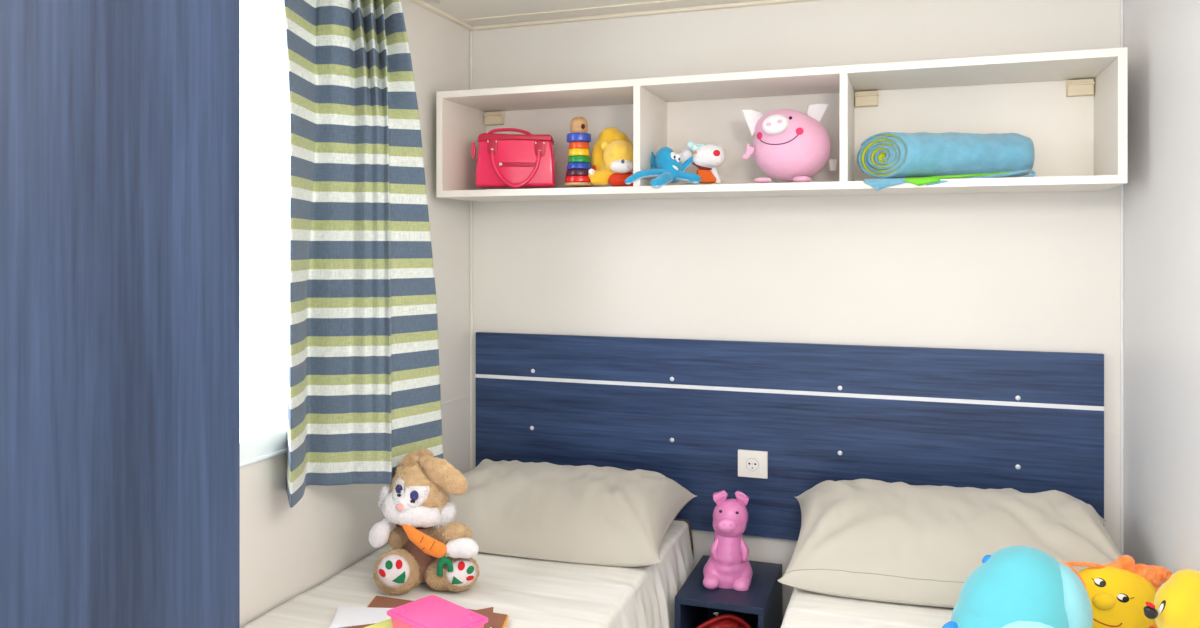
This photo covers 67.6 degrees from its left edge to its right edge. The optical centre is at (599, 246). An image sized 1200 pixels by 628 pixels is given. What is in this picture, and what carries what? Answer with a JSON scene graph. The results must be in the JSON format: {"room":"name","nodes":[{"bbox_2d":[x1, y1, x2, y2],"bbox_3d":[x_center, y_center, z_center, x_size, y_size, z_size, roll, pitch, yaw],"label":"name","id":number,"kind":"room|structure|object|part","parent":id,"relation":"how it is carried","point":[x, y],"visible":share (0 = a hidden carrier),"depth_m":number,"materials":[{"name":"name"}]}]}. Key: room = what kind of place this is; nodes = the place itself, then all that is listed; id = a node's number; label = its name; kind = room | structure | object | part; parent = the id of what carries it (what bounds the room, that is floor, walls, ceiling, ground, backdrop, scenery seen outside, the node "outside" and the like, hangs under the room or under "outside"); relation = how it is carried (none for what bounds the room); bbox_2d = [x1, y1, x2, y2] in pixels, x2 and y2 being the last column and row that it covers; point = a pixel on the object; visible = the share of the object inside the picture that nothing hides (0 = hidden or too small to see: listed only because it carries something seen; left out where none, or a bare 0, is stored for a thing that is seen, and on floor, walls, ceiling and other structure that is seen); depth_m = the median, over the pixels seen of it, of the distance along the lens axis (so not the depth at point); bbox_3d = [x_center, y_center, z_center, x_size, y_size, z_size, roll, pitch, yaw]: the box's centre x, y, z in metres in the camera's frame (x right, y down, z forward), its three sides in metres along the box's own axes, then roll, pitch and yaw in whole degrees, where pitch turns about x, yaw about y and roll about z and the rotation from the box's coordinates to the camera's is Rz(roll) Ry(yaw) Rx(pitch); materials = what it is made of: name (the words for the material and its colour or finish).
{"room":"bedroom","nodes":[
{"label":"bedroom","id":0,"kind":"room"},
{"bbox_2d":[240,0,469,627],"bbox_3d":[-1.102,0.250,1.590,0.080,2.100,3.600,0,0,19],"label":"wall","id":1,"kind":"structure","parent":0,"point":[286,552],"depth_m":2.71,"materials":[{"name":"beige paint"}]},
{"bbox_2d":[240,0,287,466],"bbox_3d":[-0.978,-0.082,1.881,0.062,1.216,1.550,0,0,19],"label":"window","id":2,"kind":"structure","parent":1,"relation":"in","point":[257,446],"depth_m":2.23,"materials":[{"name":"white plastic"}]},
{"bbox_3d":[-0.955,0.521,1.873,0.012,0.010,1.550,0,0,19],"label":"sill","id":3,"kind":"part","parent":2,"relation":"part of","materials":[{"name":"white plastic"}]},
{"bbox_2d":[429,0,439,3],"bbox_3d":[-0.786,-0.730,2.073,0.198,0.018,1.320,0,0,19],"label":"rail","id":4,"kind":"object","parent":1,"relation":"attached to","point":[433,1],"visible":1,"depth_m":2.65,"materials":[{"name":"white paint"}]},
{"bbox_2d":[284,0,442,507],"bbox_3d":[-0.628,-0.038,2.411,0.178,1.333,0.544,0,0,43],"label":"window curtain","id":5,"kind":"object","parent":4,"relation":"hanging from","point":[364,393],"visible":1,"depth_m":2.37,"materials":[{"name":"fabric"}]},
{"bbox_2d":[408,0,472,29],"bbox_3d":[-1.057,-0.794,1.563,0.022,0.012,3.578,0,0,19],"label":"trim","id":6,"kind":"structure","parent":1,"relation":"attached to","point":[418,2],"depth_m":3.04,"materials":[{"name":"beige wood"}]},
{"bbox_2d":[441,395,468,405],"bbox_3d":[-0.592,0.541,2.928,0.004,0.006,0.702,0,0,19],"label":"trim","id":7,"kind":"structure","parent":1,"relation":"attached to","point":[467,395],"depth_m":3.16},
{"bbox_2d":[421,0,760,25],"bbox_3d":[-0.060,-0.840,1.270,2.259,0.080,3.680,0,0,19],"label":"ceiling","id":8,"kind":"structure","parent":0,"point":[459,9],"depth_m":2.98,"materials":[{"name":"white paint"}]},
{"bbox_2d":[460,0,690,21],"bbox_3d":[0.481,-0.798,2.825,2.099,0.004,0.012,0,0,19],"label":"trim","id":9,"kind":"structure","parent":8,"relation":"attached to","point":[666,1],"depth_m":3.02,"materials":[{"name":"beige wood"}]},
{"bbox_2d":[472,0,1119,621],"bbox_3d":[0.532,0.250,2.970,2.259,2.100,0.080,0,0,19],"label":"wall","id":10,"kind":"structure","parent":0,"point":[1015,271],"depth_m":2.88,"materials":[{"name":"beige paint"}]},
{"bbox_2d":[470,31,472,469],"bbox_3d":[-0.469,0.256,3.271,0.010,2.088,0.010,0,0,19],"label":"trim","id":11,"kind":"structure","parent":10,"relation":"attached to","point":[471,32],"depth_m":3.27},
{"bbox_2d":[470,0,817,30],"bbox_3d":[0.515,-0.794,2.922,2.099,0.012,0.022,0,0,19],"label":"trim","id":12,"kind":"structure","parent":10,"relation":"attached to","point":[762,2],"depth_m":3.05,"materials":[{"name":"beige wood"}]},
{"bbox_2d":[436,47,1127,201],"bbox_3d":[0.459,-0.337,2.777,1.999,0.348,0.328,0,0,19],"label":"wall shelf","id":13,"kind":"object","parent":10,"relation":"attached to","point":[1072,106],"visible":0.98,"depth_m":2.74,"materials":[{"name":"white wood"}]},
{"bbox_3d":[-0.474,-0.337,3.102,0.022,0.304,0.328,0,0,19],"label":"panel","id":14,"kind":"part","parent":13,"relation":"part of","materials":[{"name":"white wood"}]},
{"bbox_2d":[471,128,556,188],"bbox_3d":[-0.290,-0.299,3.008,0.283,0.213,0.164,0,0,0],"label":"handbag","id":15,"kind":"object","parent":13,"relation":"on","point":[526,160],"visible":1,"depth_m":2.96,"materials":[{"name":"leather"}]},
{"bbox_3d":[-0.310,-0.388,3.054,0.164,0.034,0.011,0,0,0],"label":"handle","id":16,"kind":"part","parent":15,"relation":"part of","materials":[{"name":"leather"}]},
{"bbox_3d":[-0.277,-0.256,2.939,0.168,0.127,0.027,0,0,0],"label":"handle","id":17,"kind":"part","parent":15,"relation":"part of","materials":[{"name":"leather"}]},
{"bbox_2d":[564,117,592,186],"bbox_3d":[-0.068,-0.308,2.905,0.094,0.223,0.094,0,0,0],"label":"stacking toy","id":18,"kind":"object","parent":13,"relation":"on","point":[578,165],"visible":0.95,"depth_m":2.88,"materials":[{"name":"multicoloured wood"}]},
{"bbox_2d":[588,127,632,186],"bbox_3d":[0.043,-0.290,2.892,0.154,0.202,0.141,0,0,9],"label":"plush","id":19,"kind":"object","parent":13,"relation":"on","point":[612,152],"visible":0.94,"depth_m":2.86,"materials":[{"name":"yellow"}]},
{"bbox_3d":[0.000,-0.222,2.882,0.077,0.049,0.035,0,0,-14],"label":"arm","id":20,"kind":"part","parent":19,"relation":"part of","materials":[{"name":"yellow fabric"}]},
{"bbox_2d":[625,147,700,188],"bbox_3d":[0.201,-0.244,2.734,0.194,0.136,0.194,0,0,26],"label":"plush","id":21,"kind":"object","parent":13,"relation":"on","point":[666,165],"visible":0.99,"depth_m":2.75,"materials":[{"name":"blue fabric"}]},
{"bbox_2d":[679,141,724,183],"bbox_3d":[0.322,-0.262,2.801,0.147,0.135,0.091,0,0,26],"label":"plush","id":22,"kind":"object","parent":13,"relation":"on","point":[706,157],"visible":0.95,"depth_m":2.77,"materials":[{"name":"white fabric"}]},
{"bbox_2d":[742,104,836,182],"bbox_3d":[0.563,-0.310,2.696,0.225,0.243,0.273,0,0,43],"label":"plush","id":23,"kind":"object","parent":13,"relation":"on","point":[790,145],"visible":0.99,"depth_m":2.64,"materials":[{"name":"pink fabric"}]},
{"bbox_3d":[0.445,-0.286,2.690,0.036,0.047,0.019,0,0,0],"label":"arm","id":24,"kind":"part","parent":23,"relation":"part of","materials":[{"name":"pink fabric"}]},
{"bbox_3d":[0.512,-0.337,2.929,1.955,0.304,0.006,0,0,19],"label":"panel","id":25,"kind":"part","parent":13,"relation":"part of","materials":[{"name":"white wood"}]},
{"bbox_2d":[857,132,1035,190],"bbox_3d":[0.970,-0.241,2.519,0.468,0.173,0.194,0,0,4],"label":"rolled towel","id":26,"kind":"object","parent":13,"relation":"on","point":[896,156],"visible":0.98,"depth_m":2.49,"materials":[{"name":"blue fabric"}]},
{"bbox_3d":[1.393,-0.337,2.453,0.022,0.304,0.328,0,0,19],"label":"panel","id":27,"kind":"part","parent":13,"relation":"part of","materials":[{"name":"white wood"}]},
{"bbox_2d":[475,332,1103,540],"bbox_3d":[0.503,0.625,2.922,2.015,0.631,0.022,0,0,19],"label":"headboard","id":28,"kind":"object","parent":10,"relation":"attached to","point":[681,410],"visible":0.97,"depth_m":2.88,"materials":[{"name":"blue wood"}]},
{"bbox_2d":[738,449,767,478],"bbox_3d":[0.495,0.704,2.910,0.096,0.087,0.014,0,0,19],"label":"wall socket","id":29,"kind":"object","parent":28,"relation":"attached to","point":[751,463],"visible":1,"depth_m":2.90,"materials":[{"name":"white plastic"}]},
{"bbox_3d":[0.504,0.384,2.924,2.015,0.150,0.018,0,0,19],"label":"panel","id":30,"kind":"part","parent":28,"relation":"part of","materials":[{"name":"blue wood"}]},
{"bbox_2d":[475,395,1117,434],"bbox_3d":[0.520,0.541,2.930,2.067,0.006,0.004,0,0,19],"label":"trim","id":31,"kind":"structure","parent":10,"relation":"attached to","point":[1105,433],"depth_m":2.60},
{"bbox_2d":[1120,0,1123,554],"bbox_3d":[1.505,0.256,2.585,0.008,2.088,0.008,0,0,19],"label":"trim","id":32,"kind":"structure","parent":10,"relation":"attached to","point":[1121,1],"depth_m":2.58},
{"bbox_2d":[1124,0,1199,585],"bbox_3d":[0.956,0.250,0.874,0.080,2.100,3.600,0,0,19],"label":"wall","id":33,"kind":"structure","parent":0,"point":[1162,37],"depth_m":2.20,"materials":[{"name":"white paint"}]},
{"bbox_3d":[-0.060,1.340,1.270,2.259,0.080,3.680,0,0,19],"label":"floor","id":34,"kind":"structure","parent":0,"visible":0},
{"bbox_2d":[0,0,239,627],"bbox_3d":[-0.908,0.260,0.983,0.678,2.080,0.750,0,0,19],"label":"wardrobe","id":35,"kind":"object","parent":34,"relation":"on","point":[120,119],"visible":1,"depth_m":1.05,"materials":[{"name":"blue wood"}]},
{"bbox_2d":[675,555,781,627],"bbox_3d":[0.401,1.159,2.743,0.259,0.283,0.375,0,0,19],"label":"nightstand","id":36,"kind":"object","parent":34,"relation":"on","point":[760,605],"visible":0.8,"depth_m":2.66,"materials":[{"name":"blue wood"}]},
{"bbox_3d":[0.287,1.169,2.783,0.017,0.263,0.375,0,0,19],"label":"panel","id":37,"kind":"part","parent":36,"relation":"part of","materials":[{"name":"blue wood"}]},
{"bbox_2d":[696,612,750,627],"bbox_3d":[0.355,1.187,2.655,0.205,0.232,0.104,0,0,0],"label":"bag","id":38,"kind":"object","parent":36,"relation":"in","point":[724,620],"visible":1,"depth_m":2.63,"materials":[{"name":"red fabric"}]},
{"bbox_2d":[703,490,752,590],"bbox_3d":[0.384,0.897,2.712,0.156,0.321,0.125,0,0,0],"label":"pig figurine","id":39,"kind":"object","parent":36,"relation":"on","point":[728,566],"visible":0.97,"depth_m":2.68,"materials":[{"name":"pink plastic"}]},
{"bbox_3d":[0.348,0.908,2.703,0.028,0.067,0.036,0,0,32],"label":"arm","id":40,"kind":"part","parent":39,"relation":"part of","materials":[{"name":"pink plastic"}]},
{"bbox_3d":[0.432,0.910,2.703,0.027,0.070,0.038,0,0,-40],"label":"arm","id":41,"kind":"part","parent":39,"relation":"part of","materials":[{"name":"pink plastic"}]},
{"bbox_3d":[0.461,1.169,2.915,0.225,0.263,0.010,0,0,19],"label":"panel","id":42,"kind":"part","parent":36,"relation":"part of","materials":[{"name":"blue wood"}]},
{"bbox_3d":[0.515,1.169,2.703,0.017,0.263,0.375,0,0,19],"label":"panel","id":43,"kind":"part","parent":36,"relation":"part of","materials":[{"name":"blue wood"}]},
{"bbox_3d":[0.772,1.112,1.807,0.842,0.376,1.880,0,0,19],"label":"bed","id":44,"kind":"object","parent":34,"relation":"on","visible":0},
{"bbox_2d":[781,587,953,627],"bbox_3d":[0.752,1.087,1.821,0.912,0.367,1.884,0,0,19],"label":"bedspread","id":45,"kind":"object","parent":44,"relation":"on","point":[805,609],"visible":0.3,"depth_m":2.22,"materials":[{"name":"fabric"}]},
{"bbox_2d":[778,479,1121,607],"bbox_3d":[0.963,0.783,2.448,0.904,0.241,0.506,0,0,19],"label":"pillow","id":46,"kind":"object","parent":45,"relation":"on","point":[866,539],"visible":0.71,"depth_m":2.34,"materials":[{"name":"beige fabric"}]},
{"bbox_2d":[942,545,1092,627],"bbox_3d":[0.885,0.782,1.921,0.305,0.267,0.230,0,0,0],"label":"plush","id":47,"kind":"object","parent":45,"relation":"on","point":[1020,586],"visible":1,"depth_m":1.86,"materials":[{"name":"teal fabric"}]},
{"bbox_3d":[0.981,0.785,1.913,0.110,0.225,0.161,0,0,0],"label":"panel","id":48,"kind":"part","parent":47,"relation":"part of","materials":[{"name":"teal fabric"}]},
{"bbox_2d":[1059,555,1172,627],"bbox_3d":[1.183,0.809,2.038,0.266,0.210,0.122,0,0,0],"label":"plush","id":49,"kind":"object","parent":45,"relation":"on","point":[1118,591],"visible":0.84,"depth_m":2.00,"materials":[{"name":"yellow fabric"}]},
{"bbox_2d":[1144,569,1199,627],"bbox_3d":[1.109,0.760,1.700,0.168,0.294,0.112,0,0,0],"label":"plush","id":50,"kind":"object","parent":45,"relation":"on","point":[1176,604],"visible":1,"depth_m":1.67,"materials":[{"name":"yellow fabric"}]},
{"bbox_3d":[-0.404,1.112,2.216,0.789,0.376,1.880,0,0,19],"label":"bed","id":51,"kind":"object","parent":34,"relation":"on","visible":0},
{"bbox_2d":[241,519,693,627],"bbox_3d":[-0.379,1.087,2.214,0.859,0.366,1.884,0,0,19],"label":"bedspread","id":52,"kind":"object","parent":51,"relation":"on","point":[534,593],"visible":0.54,"depth_m":2.39,"materials":[{"name":"white cotton"}]},
{"bbox_2d":[369,448,479,595],"bbox_3d":[-0.463,0.728,2.411,0.294,0.384,0.204,0,0,0],"label":"plush","id":53,"kind":"object","parent":52,"relation":"on","point":[417,501],"visible":1,"depth_m":2.34,"materials":[{"name":"brown fabric"}]},
{"bbox_3d":[-0.529,0.857,2.394,0.138,0.125,0.170,0,0,0],"label":"leg","id":54,"kind":"part","parent":53,"relation":"part of","materials":[{"name":"brown fabric"}]},
{"bbox_3d":[-0.531,0.768,2.401,0.058,0.066,0.090,0,0,30],"label":"arm","id":55,"kind":"part","parent":53,"relation":"part of","materials":[{"name":"brown fabric"}]},
{"bbox_3d":[-0.409,0.768,2.396,0.152,0.080,0.077,0,0,31],"label":"arm","id":56,"kind":"part","parent":53,"relation":"part of","materials":[{"name":"brown fabric"}]},
{"bbox_3d":[-0.394,0.863,2.380,0.156,0.100,0.118,0,0,18],"label":"leg","id":57,"kind":"part","parent":53,"relation":"part of","materials":[{"name":"brown fabric"}]},
{"bbox_2d":[350,596,508,627],"bbox_3d":[-0.409,0.899,2.120,0.442,0.008,0.247,0,0,19],"label":"notebook","id":58,"kind":"object","parent":52,"relation":"on","point":[499,620],"visible":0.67,"depth_m":2.23,"materials":[{"name":"brown paper"}]},
{"bbox_2d":[329,607,392,627],"bbox_3d":[-0.538,0.894,2.192,0.233,0.001,0.128,0,0,-15],"label":"paper","id":59,"kind":"object","parent":58,"relation":"on","point":[344,616],"visible":0.6,"depth_m":2.17,"materials":[{"name":"white paper"}]},
{"bbox_2d":[364,619,392,627],"bbox_3d":[-0.435,0.888,2.054,0.239,0.004,0.147,0,0,38],"label":"notepad","id":60,"kind":"object","parent":58,"relation":"on","point":[387,623],"visible":0.17,"depth_m":2.10,"materials":[{"name":"yellow paper"}]},
{"bbox_2d":[387,595,487,627],"bbox_3d":[-0.372,0.861,2.049,0.212,0.052,0.137,0,0,42],"label":"notebook","id":61,"kind":"object","parent":58,"relation":"on","point":[431,611],"visible":1,"depth_m":2.04,"materials":[{"name":"pink paper"}]},
{"bbox_2d":[476,607,492,627],"bbox_3d":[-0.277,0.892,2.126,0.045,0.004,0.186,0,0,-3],"label":"notebook","id":62,"kind":"object","parent":58,"relation":"on","point":[487,612],"visible":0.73,"depth_m":2.17,"materials":[{"name":"brown paper"}]},
{"bbox_2d":[449,459,696,566],"bbox_3d":[-0.142,0.804,2.829,0.814,0.199,0.482,0,0,19],"label":"pillow","id":63,"kind":"object","parent":52,"relation":"on","point":[584,514],"visible":0.81,"depth_m":2.67,"materials":[{"name":"beige fabric"}]}
]}

